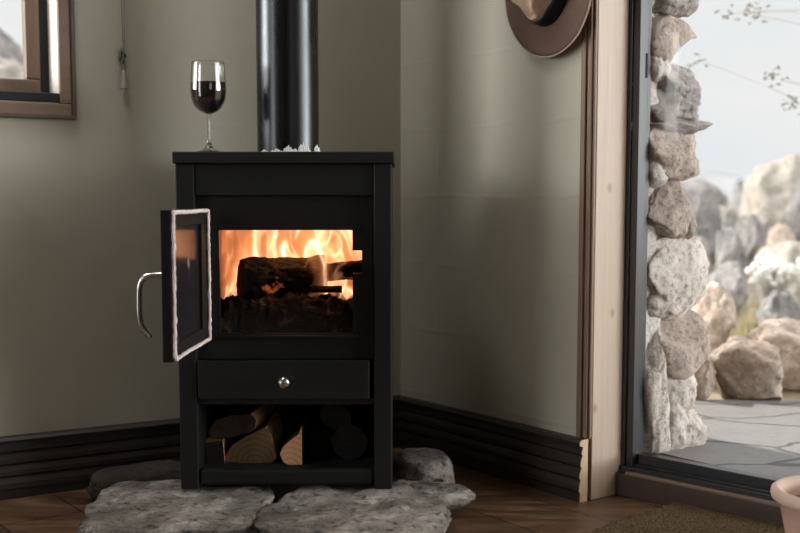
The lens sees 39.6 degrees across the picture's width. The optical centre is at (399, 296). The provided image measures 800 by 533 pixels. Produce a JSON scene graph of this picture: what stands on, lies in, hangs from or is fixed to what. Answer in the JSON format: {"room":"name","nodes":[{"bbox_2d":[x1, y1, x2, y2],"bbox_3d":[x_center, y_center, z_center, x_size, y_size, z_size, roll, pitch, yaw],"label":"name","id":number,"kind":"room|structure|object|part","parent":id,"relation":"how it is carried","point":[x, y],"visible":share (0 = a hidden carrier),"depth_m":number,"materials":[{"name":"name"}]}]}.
{"room":"living room","nodes":[
{"label":"living room","id":0,"kind":"room"},
{"bbox_2d":[0,0,400,435],"bbox_3d":[-1.851,-0.730,2.279,5.000,2.550,0.170,-3,6,-30],"label":"wall","id":1,"kind":"structure","parent":0,"point":[82,199],"depth_m":2.90,"materials":[{"name":"grey paint"}]},
{"bbox_2d":[0,0,76,119],"bbox_3d":[-2.146,-0.907,2.078,2.985,1.043,0.188,-3,6,-30],"label":"window","id":2,"kind":"structure","parent":1,"relation":"in","point":[48,26],"depth_m":2.79,"materials":[{"name":"brown wood"}]},
{"bbox_3d":[-2.173,-0.913,2.136,2.861,0.901,0.040,-3,6,-30],"label":"sash","id":3,"kind":"part","parent":2,"relation":"part of","materials":[{"name":"brown wood"}]},
{"bbox_3d":[-2.178,-0.922,2.141,2.907,0.935,0.045,-3,6,-30],"label":"frame","id":4,"kind":"part","parent":2,"relation":"part of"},
{"bbox_2d":[118,0,127,88],"bbox_3d":[-0.710,-0.839,2.830,0.020,0.612,0.022,-3,6,-30],"label":"blind cord","id":5,"kind":"object","parent":1,"relation":"attached to","point":[124,82],"visible":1,"depth_m":2.85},
{"bbox_3d":[-0.707,-0.862,2.827,0.013,0.565,0.007,-3,6,-30],"label":"cord","id":6,"kind":"part","parent":5,"relation":"part of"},
{"bbox_2d":[0,395,399,499],"bbox_3d":[-1.801,0.470,2.300,4.200,0.156,0.030,-3,6,-30],"label":"baseboard","id":7,"kind":"structure","parent":1,"relation":"attached to","point":[40,463],"depth_m":2.86,"materials":[{"name":"black wood"}]},
{"bbox_2d":[0,448,664,532],"bbox_3d":[-0.196,0.768,0.165,4.696,0.060,6.009,-3,6,-34],"label":"floor","id":8,"kind":"structure","parent":0,"point":[499,505],"depth_m":2.68,"materials":[{"name":"brown wood"}]},
{"bbox_2d":[87,460,180,499],"bbox_3d":[-0.651,0.463,2.796,0.261,0.082,0.139,-3,6,-28],"label":"hearth stone","id":9,"kind":"object","parent":8,"relation":"on","point":[157,470],"visible":0.48,"depth_m":2.75,"materials":[{"name":"grey stone"}]},
{"bbox_2d":[77,479,274,532],"bbox_3d":[-0.501,0.492,2.530,0.426,0.070,0.449,0,5,-3],"label":"hearth stone","id":10,"kind":"object","parent":8,"relation":"on","point":[161,506],"visible":0.8,"depth_m":2.47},
{"bbox_2d":[136,152,394,488],"bbox_3d":[-0.275,0.058,2.583,0.523,0.784,0.735,0,5,0],"label":"wood stove","id":11,"kind":"object","parent":10,"relation":"on","point":[231,207],"visible":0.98,"depth_m":2.57,"materials":[{"name":"black paint"}]},
{"bbox_3d":[-0.504,0.018,2.260,0.065,0.138,0.017,0,5,2],"label":"handle","id":12,"kind":"part","parent":11,"relation":"part of","materials":[{"name":"metal"}]},
{"bbox_3d":[-0.458,-0.036,2.379,0.020,0.305,0.345,0,5,2],"label":"door","id":13,"kind":"part","parent":11,"relation":"part of","materials":[{"name":"metal"}]},
{"bbox_3d":[-0.459,-0.035,2.368,0.007,0.249,0.267,0,5,2],"label":"door glass","id":14,"kind":"part","parent":11,"relation":"part of","materials":[{"name":"glass"}]},
{"bbox_3d":[-0.492,0.056,2.756,0.042,0.757,0.380,0,5,0],"label":"panel","id":15,"kind":"part","parent":11,"relation":"part of","materials":[{"name":"black paint"}]},
{"bbox_2d":[190,60,225,151],"bbox_3d":[-0.457,-0.451,2.651,0.085,0.216,0.085,0,5,0],"label":"wine glass","id":16,"kind":"object","parent":11,"relation":"on","point":[208,78],"visible":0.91,"depth_m":2.62,"materials":[{"name":"clear glass"}]},
{"bbox_2d":[190,60,225,113],"bbox_3d":[-0.457,-0.497,2.646,0.085,0.122,0.085,0,5,0],"label":"bowl","id":17,"kind":"object","parent":16,"relation":"on","point":[208,78],"depth_m":2.61,"materials":[{"name":"clear glass"}]},
{"bbox_3d":[-0.457,-0.399,2.655,0.016,0.075,0.016,0,5,0],"label":"stem","id":18,"kind":"part","parent":16,"relation":"part of","materials":[{"name":"clear glass"}]},
{"bbox_2d":[205,436,231,463],"bbox_3d":[-0.455,0.366,2.793,0.046,0.058,0.220,0,5,-4],"label":"log","id":19,"kind":"object","parent":11,"relation":"on","point":[217,449],"visible":0.66,"depth_m":2.69,"materials":[{"name":"orange wood"}]},
{"bbox_2d":[226,410,285,462],"bbox_3d":[-0.362,0.350,2.807,0.125,0.090,0.220,0,5,0],"label":"log","id":20,"kind":"object","parent":11,"relation":"on","point":[263,444],"visible":0.83,"depth_m":2.70,"materials":[{"name":"orange wood"}]},
{"bbox_2d":[208,404,273,437],"bbox_3d":[-0.399,0.306,2.804,0.126,0.063,0.200,1,5,6],"label":"log","id":21,"kind":"object","parent":20,"relation":"on","point":[240,419],"visible":0.93,"depth_m":2.71,"materials":[{"name":"orange wood"}]},
{"bbox_3d":[-0.265,-0.334,2.718,0.504,0.027,0.397,0,5,0],"label":"plate","id":22,"kind":"part","parent":11,"relation":"part of","materials":[{"name":"black paint"}]},
{"bbox_3d":[-0.270,0.191,2.579,0.397,0.090,0.020,0,5,0],"label":"drawer","id":23,"kind":"part","parent":11,"relation":"part of","materials":[{"name":"black paint"}]},
{"bbox_3d":[-0.267,0.196,2.553,0.029,0.029,0.034,0,5,0],"label":"knob","id":24,"kind":"part","parent":11,"relation":"part of","materials":[{"name":"metal"}]},
{"bbox_3d":[-0.266,-0.269,2.549,0.411,0.072,0.014,0,5,0],"label":"header panel","id":25,"kind":"part","parent":11,"relation":"part of","materials":[{"name":"black paint"}]},
{"bbox_3d":[-0.266,-0.045,2.584,0.411,0.380,0.012,0,5,0],"label":"panel","id":26,"kind":"part","parent":11,"relation":"part of","materials":[{"name":"black paint"}]},
{"bbox_3d":[-0.266,0.228,2.768,0.411,0.016,0.347,0,5,0],"label":"shelf plate","id":27,"kind":"part","parent":11,"relation":"part of","materials":[{"name":"black paint"}]},
{"bbox_2d":[221,289,352,332],"bbox_3d":[-0.264,0.033,2.739,0.365,0.106,0.275,0,5,0],"label":"bed","id":28,"kind":"object","parent":11,"relation":"on","point":[290,312],"visible":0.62,"depth_m":2.63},
{"bbox_2d":[236,255,327,299],"bbox_3d":[-0.292,-0.051,2.738,0.205,0.107,0.122,-2,5,-20],"label":"log","id":29,"kind":"object","parent":28,"relation":"on","point":[258,277],"visible":0.86,"depth_m":2.69,"materials":[{"name":"brown wood"}]},
{"bbox_2d":[311,285,341,292],"bbox_3d":[-0.177,-0.020,2.683,0.075,0.020,0.024,0,5,-3],"label":"log","id":30,"kind":"object","parent":28,"relation":"on","point":[314,288],"visible":1,"depth_m":2.68,"materials":[{"name":"brown wood"}]},
{"bbox_2d":[326,260,361,280],"bbox_3d":[-0.133,-0.065,2.749,0.101,0.053,0.064,-1,5,-11],"label":"log","id":31,"kind":"object","parent":28,"relation":"on","point":[336,271],"visible":0.7,"depth_m":2.72,"materials":[{"name":"brown wood"}]},
{"bbox_2d":[256,0,319,151],"bbox_3d":[-0.276,-1.194,2.664,0.161,1.695,0.161,0,5,0],"label":"pipe","id":32,"kind":"object","parent":11,"relation":"attached to","point":[287,64],"visible":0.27,"depth_m":2.66,"materials":[{"name":"black metal"}]},
{"bbox_2d":[203,440,373,468],"bbox_3d":[-0.266,0.401,2.789,0.411,0.010,0.336,0,5,0],"label":"shelf","id":33,"kind":"object","parent":11,"relation":"attached to","point":[366,460],"depth_m":2.70,"materials":[{"name":"metal"}]},
{"bbox_2d":[280,408,309,464],"bbox_3d":[-0.263,0.347,2.797,0.054,0.096,0.240,0,5,0],"label":"log","id":34,"kind":"object","parent":11,"relation":"on","point":[294,449],"visible":0.92,"depth_m":2.68,"materials":[{"name":"brown wood"}]},
{"bbox_3d":[-0.266,0.026,2.934,0.411,0.728,0.020,0,5,0],"label":"panel","id":35,"kind":"part","parent":11,"relation":"part of","materials":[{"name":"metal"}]},
{"bbox_2d":[331,410,370,459],"bbox_3d":[-0.126,0.348,2.842,0.096,0.089,0.220,0,5,0],"label":"log","id":36,"kind":"object","parent":11,"relation":"on","point":[351,440],"visible":0.72,"depth_m":2.73,"materials":[{"name":"brown wood"}]},
{"bbox_2d":[319,404,354,429],"bbox_3d":[-0.158,0.286,2.837,0.085,0.070,0.200,0,5,0],"label":"log","id":37,"kind":"object","parent":36,"relation":"on","point":[334,416],"visible":0.69,"depth_m":2.74,"materials":[{"name":"brown wood"}]},
{"bbox_3d":[-0.040,0.056,2.756,0.041,0.757,0.380,0,5,0],"label":"panel","id":38,"kind":"part","parent":11,"relation":"part of","materials":[{"name":"black paint"}]},
{"bbox_2d":[251,484,451,532],"bbox_3d":[-0.098,0.495,2.474,0.434,0.075,0.442,1,5,12],"label":"hearth stone","id":39,"kind":"object","parent":8,"relation":"on","point":[314,508],"visible":0.98,"depth_m":2.42,"materials":[{"name":"grey stone"}]},
{"bbox_2d":[392,448,454,483],"bbox_3d":[0.060,0.451,2.883,0.152,0.091,0.232,-1,5,-8],"label":"hearth stone","id":40,"kind":"object","parent":8,"relation":"on","point":[411,464],"visible":0.7,"depth_m":2.80,"materials":[{"name":"grey stone"}]},
{"bbox_2d":[392,479,475,509],"bbox_3d":[0.061,0.478,2.678,0.249,0.049,0.162,2,6,26],"label":"hearth stone","id":41,"kind":"object","parent":8,"relation":"on","point":[455,496],"visible":0.53,"depth_m":2.64,"materials":[{"name":"grey stone"}]},
{"bbox_2d":[585,500,784,532],"bbox_3d":[0.617,0.525,2.421,0.526,0.023,0.338,-5,7,-44],"label":"door mat","id":42,"kind":"object","parent":8,"relation":"on","point":[674,517],"visible":0.92,"depth_m":2.52,"materials":[{"name":"brown carpet"}]},
{"bbox_2d":[770,475,799,532],"bbox_3d":[0.885,0.470,2.261,0.254,0.162,0.254,0,5,0],"label":"clay pot","id":43,"kind":"object","parent":8,"relation":"on","point":[785,491],"visible":1,"depth_m":2.24,"materials":[{"name":"ceramic"}]},
{"bbox_2d":[401,0,581,435],"bbox_3d":[1.897,-0.623,1.071,0.400,2.550,5.800,-4,6,-37],"label":"wall","id":44,"kind":"structure","parent":0,"point":[490,127],"depth_m":3.00,"materials":[{"name":"grey paint"}]},
{"bbox_2d":[398,395,587,502],"bbox_3d":[0.222,0.402,3.055,0.029,0.156,0.774,-4,6,-37],"label":"baseboard","id":45,"kind":"structure","parent":44,"relation":"attached to","point":[549,461],"depth_m":2.98,"materials":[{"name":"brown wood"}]},
{"bbox_2d":[505,0,590,57],"bbox_3d":[0.330,-0.765,2.700,0.099,0.353,0.307,-4,6,-37],"label":"felt hat","id":46,"kind":"object","parent":44,"relation":"hanging from","point":[542,28],"visible":1,"depth_m":2.70,"materials":[{"name":"brown fabric"}]},
{"bbox_3d":[0.325,-0.764,2.696,0.088,0.198,0.158,-4,6,-37],"label":"crown","id":47,"kind":"part","parent":46,"relation":"part of","materials":[{"name":"beige fabric"}]},
{"bbox_2d":[576,0,783,525],"bbox_3d":[1.364,-0.494,1.879,0.511,2.150,2.411,-4,6,-37],"label":"door frame","id":48,"kind":"structure","parent":44,"relation":"in","point":[616,34],"depth_m":2.74,"materials":[{"name":"brown wood"}]},
{"bbox_3d":[0.520,-0.569,2.720,0.128,2.150,0.025,-4,6,-37],"label":"post","id":49,"kind":"part","parent":48,"relation":"part of","materials":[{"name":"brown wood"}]},
{"bbox_3d":[1.385,0.543,2.034,0.100,0.058,2.304,-5,7,-44],"label":"sill","id":50,"kind":"part","parent":48,"relation":"part of","materials":[{"name":"brown wood"}]},
{"bbox_2d":[621,0,712,470],"bbox_3d":[0.478,-0.679,3.108,0.319,2.300,0.841,-4,6,-37],"label":"wall","id":51,"kind":"structure","parent":0,"point":[677,342],"depth_m":2.83,"materials":[{"name":"grey stone"}]},
{"label":"outside","id":52,"kind":"structure","parent":0,"visible":0},
{"bbox_2d":[707,306,799,399],"bbox_3d":[2.000,-0.606,11.994,36.000,0.512,36.000,0,5,0],"label":"ground","id":53,"kind":"structure","parent":52,"point":[787,394],"depth_m":3.94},
{"bbox_2d":[0,29,22,64],"bbox_3d":[-3.318,-1.200,8.391,1.683,2.300,1.490,-1,5,-10],"label":"boulder","id":54,"kind":"object","parent":53,"relation":"on","point":[9,49],"visible":0.09,"depth_m":7.88,"materials":[{"name":"grey stone"}]},
{"bbox_2d":[0,57,23,78],"bbox_3d":[-2.600,-0.709,7.003,1.000,1.570,1.415,0,5,0],"label":"boulder","id":55,"kind":"object","parent":53,"relation":"on","point":[9,68],"visible":0.06,"depth_m":6.61,"materials":[{"name":"beige stone"}]},
{"bbox_2d":[694,358,714,400],"bbox_3d":[0.967,0.256,3.656,0.118,0.201,0.189,0,5,0],"label":"boulder","id":56,"kind":"object","parent":53,"relation":"on","point":[704,376],"visible":0.27,"depth_m":3.57,"materials":[{"name":"beige stone"}]},
{"bbox_2d":[697,236,711,273],"bbox_3d":[1.861,-0.153,6.899,0.147,0.454,0.226,0,5,0],"label":"boulder","id":57,"kind":"object","parent":53,"relation":"on","point":[703,240],"visible":0.11,"depth_m":6.84,"materials":[{"name":"beige stone"}]},
{"bbox_2d":[681,178,728,206],"bbox_3d":[3.585,-1.082,13.856,1.094,0.790,1.236,0,5,0],"label":"boulder","id":58,"kind":"object","parent":53,"relation":"on","point":[692,188],"visible":0.12,"depth_m":13.49,"materials":[{"name":"grey stone"}]},
{"bbox_2d":[690,188,722,269],"bbox_3d":[2.527,-0.552,9.255,0.356,0.704,0.795,0,5,0],"label":"boulder","id":59,"kind":"object","parent":53,"relation":"on","point":[705,208],"visible":0.4,"depth_m":9.02,"materials":[{"name":"grey stone"}]},
{"bbox_2d":[689,281,735,352],"bbox_3d":[1.119,0.128,4.202,0.255,0.380,0.362,0,5,0],"label":"boulder","id":60,"kind":"object","parent":53,"relation":"on","point":[717,308],"visible":0.42,"depth_m":4.07,"materials":[{"name":"beige stone"}]},
{"bbox_2d":[680,170,748,198],"bbox_3d":[10.000,-2.471,23.506,16.000,1.729,7.610,0,5,0],"label":"hill","id":61,"kind":"structure","parent":53,"relation":"on","point":[725,182],"depth_m":25.58,"materials":[{"name":"white snow"}]},
{"bbox_2d":[707,261,748,327],"bbox_3d":[1.704,-0.011,5.790,0.262,0.362,0.524,0,5,0],"label":"boulder","id":62,"kind":"object","parent":53,"relation":"on","point":[730,275],"visible":0.45,"depth_m":5.62,"materials":[{"name":"grey stone"}]},
{"bbox_2d":[721,212,735,229],"bbox_3d":[2.562,-0.397,8.690,0.139,0.535,0.311,0,5,0],"label":"boulder","id":63,"kind":"object","parent":53,"relation":"on","point":[728,220],"visible":0.14,"depth_m":8.64,"materials":[{"name":"grey stone"}]},
{"bbox_2d":[719,206,739,225],"bbox_3d":[3.208,-0.670,11.286,0.475,0.510,0.917,0,5,0],"label":"boulder","id":64,"kind":"object","parent":53,"relation":"on","point":[724,210],"visible":0.06,"depth_m":11.16,"materials":[{"name":"grey stone"}]},
{"bbox_2d":[660,400,799,477],"bbox_3d":[2.569,0.523,2.135,4.063,0.120,2.960,0,5,0],"label":"patio","id":65,"kind":"structure","parent":53,"relation":"on","point":[762,437],"depth_m":3.02,"materials":[{"name":"stone"}]},
{"bbox_2d":[714,226,747,276],"bbox_3d":[2.184,-0.228,7.327,0.194,0.484,0.304,0,5,0],"label":"boulder","id":66,"kind":"object","parent":53,"relation":"on","point":[729,247],"visible":0.45,"depth_m":7.25,"materials":[{"name":"grey stone"}]},
{"bbox_2d":[728,179,744,214],"bbox_3d":[3.955,-0.970,12.830,0.371,0.795,1.027,0,5,0],"label":"boulder","id":67,"kind":"object","parent":53,"relation":"on","point":[735,200],"visible":0.19,"depth_m":12.62,"materials":[{"name":"grey stone"}]},
{"bbox_2d":[686,1,799,115],"bbox_3d":[1.671,-0.740,4.415,1.038,2.122,0.240,0,5,0],"label":"slender tree","id":68,"kind":"object","parent":53,"relation":"on","point":[747,6],"visible":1,"depth_m":4.39,"materials":[{"name":"grey plant"}]},
{"bbox_2d":[709,336,783,399],"bbox_3d":[1.151,0.242,3.727,0.238,0.215,0.320,1,5,14],"label":"boulder","id":69,"kind":"object","parent":53,"relation":"on","point":[743,368],"visible":0.91,"depth_m":3.60,"materials":[{"name":"beige stone"}]},
{"bbox_2d":[735,214,767,279],"bbox_3d":[2.620,-0.359,8.361,0.251,0.532,0.509,0,5,0],"label":"boulder","id":70,"kind":"object","parent":53,"relation":"on","point":[753,235],"visible":0.38,"depth_m":8.19,"materials":[{"name":"grey stone"}]},
{"bbox_2d":[712,263,799,375],"bbox_3d":[2.148,-0.024,6.887,1.487,0.301,5.832,2,5,17],"label":"dry grass","id":71,"kind":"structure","parent":53,"relation":"on","point":[745,330],"depth_m":5.34,"materials":[{"name":"yellow plant"}]},
{"bbox_2d":[755,206,770,235],"bbox_3d":[2.898,-0.440,8.894,0.170,0.576,0.258,2,5,18],"label":"boulder","id":72,"kind":"object","parent":53,"relation":"on","point":[763,216],"visible":0.19,"depth_m":8.80,"materials":[{"name":"beige stone"}]},
{"bbox_2d":[740,153,799,227],"bbox_3d":[3.654,-0.815,10.402,0.792,1.051,1.332,0,5,0],"label":"boulder","id":73,"kind":"object","parent":53,"relation":"on","point":[771,185],"visible":0.42,"depth_m":10.17,"materials":[{"name":"beige stone"}]},
{"bbox_2d":[744,317,799,390],"bbox_3d":[1.453,0.203,4.066,0.534,0.255,0.457,0,5,0],"label":"boulder","id":74,"kind":"object","parent":53,"relation":"on","point":[783,333],"visible":0.46,"depth_m":3.93,"materials":[{"name":"beige stone"}]},
{"bbox_2d":[746,254,799,297],"bbox_3d":[2.025,-0.053,6.006,0.305,0.359,0.295,0,5,0],"label":"flowering shrub","id":75,"kind":"object","parent":53,"relation":"on","point":[770,267],"visible":0.7,"depth_m":5.97,"materials":[{"name":"grey plant"}]},
{"bbox_2d":[748,240,799,305],"bbox_3d":[2.342,-0.130,6.743,0.468,0.432,0.730,1,5,11],"label":"boulder","id":76,"kind":"object","parent":53,"relation":"on","point":[786,252],"visible":0.43,"depth_m":6.61,"materials":[{"name":"beige stone"}]},
{"bbox_2d":[756,290,799,326],"bbox_3d":[1.755,0.111,5.134,0.198,0.287,0.280,0,5,0],"label":"boulder","id":77,"kind":"object","parent":53,"relation":"on","point":[778,304],"visible":0.44,"depth_m":5.06,"materials":[{"name":"grey stone"}]},
{"bbox_2d":[767,222,794,245],"bbox_3d":[2.710,-0.292,7.916,0.197,0.486,0.336,0,5,0],"label":"boulder","id":78,"kind":"object","parent":53,"relation":"on","point":[779,233],"visible":0.35,"depth_m":7.80,"materials":[{"name":"beige stone"}]},
{"bbox_2d":[780,186,799,241],"bbox_3d":[3.437,-0.600,9.406,0.414,0.806,0.620,0,5,0],"label":"boulder","id":79,"kind":"object","parent":53,"relation":"on","point":[790,215],"visible":0.46,"depth_m":9.24,"materials":[{"name":"grey stone"}]}
]}

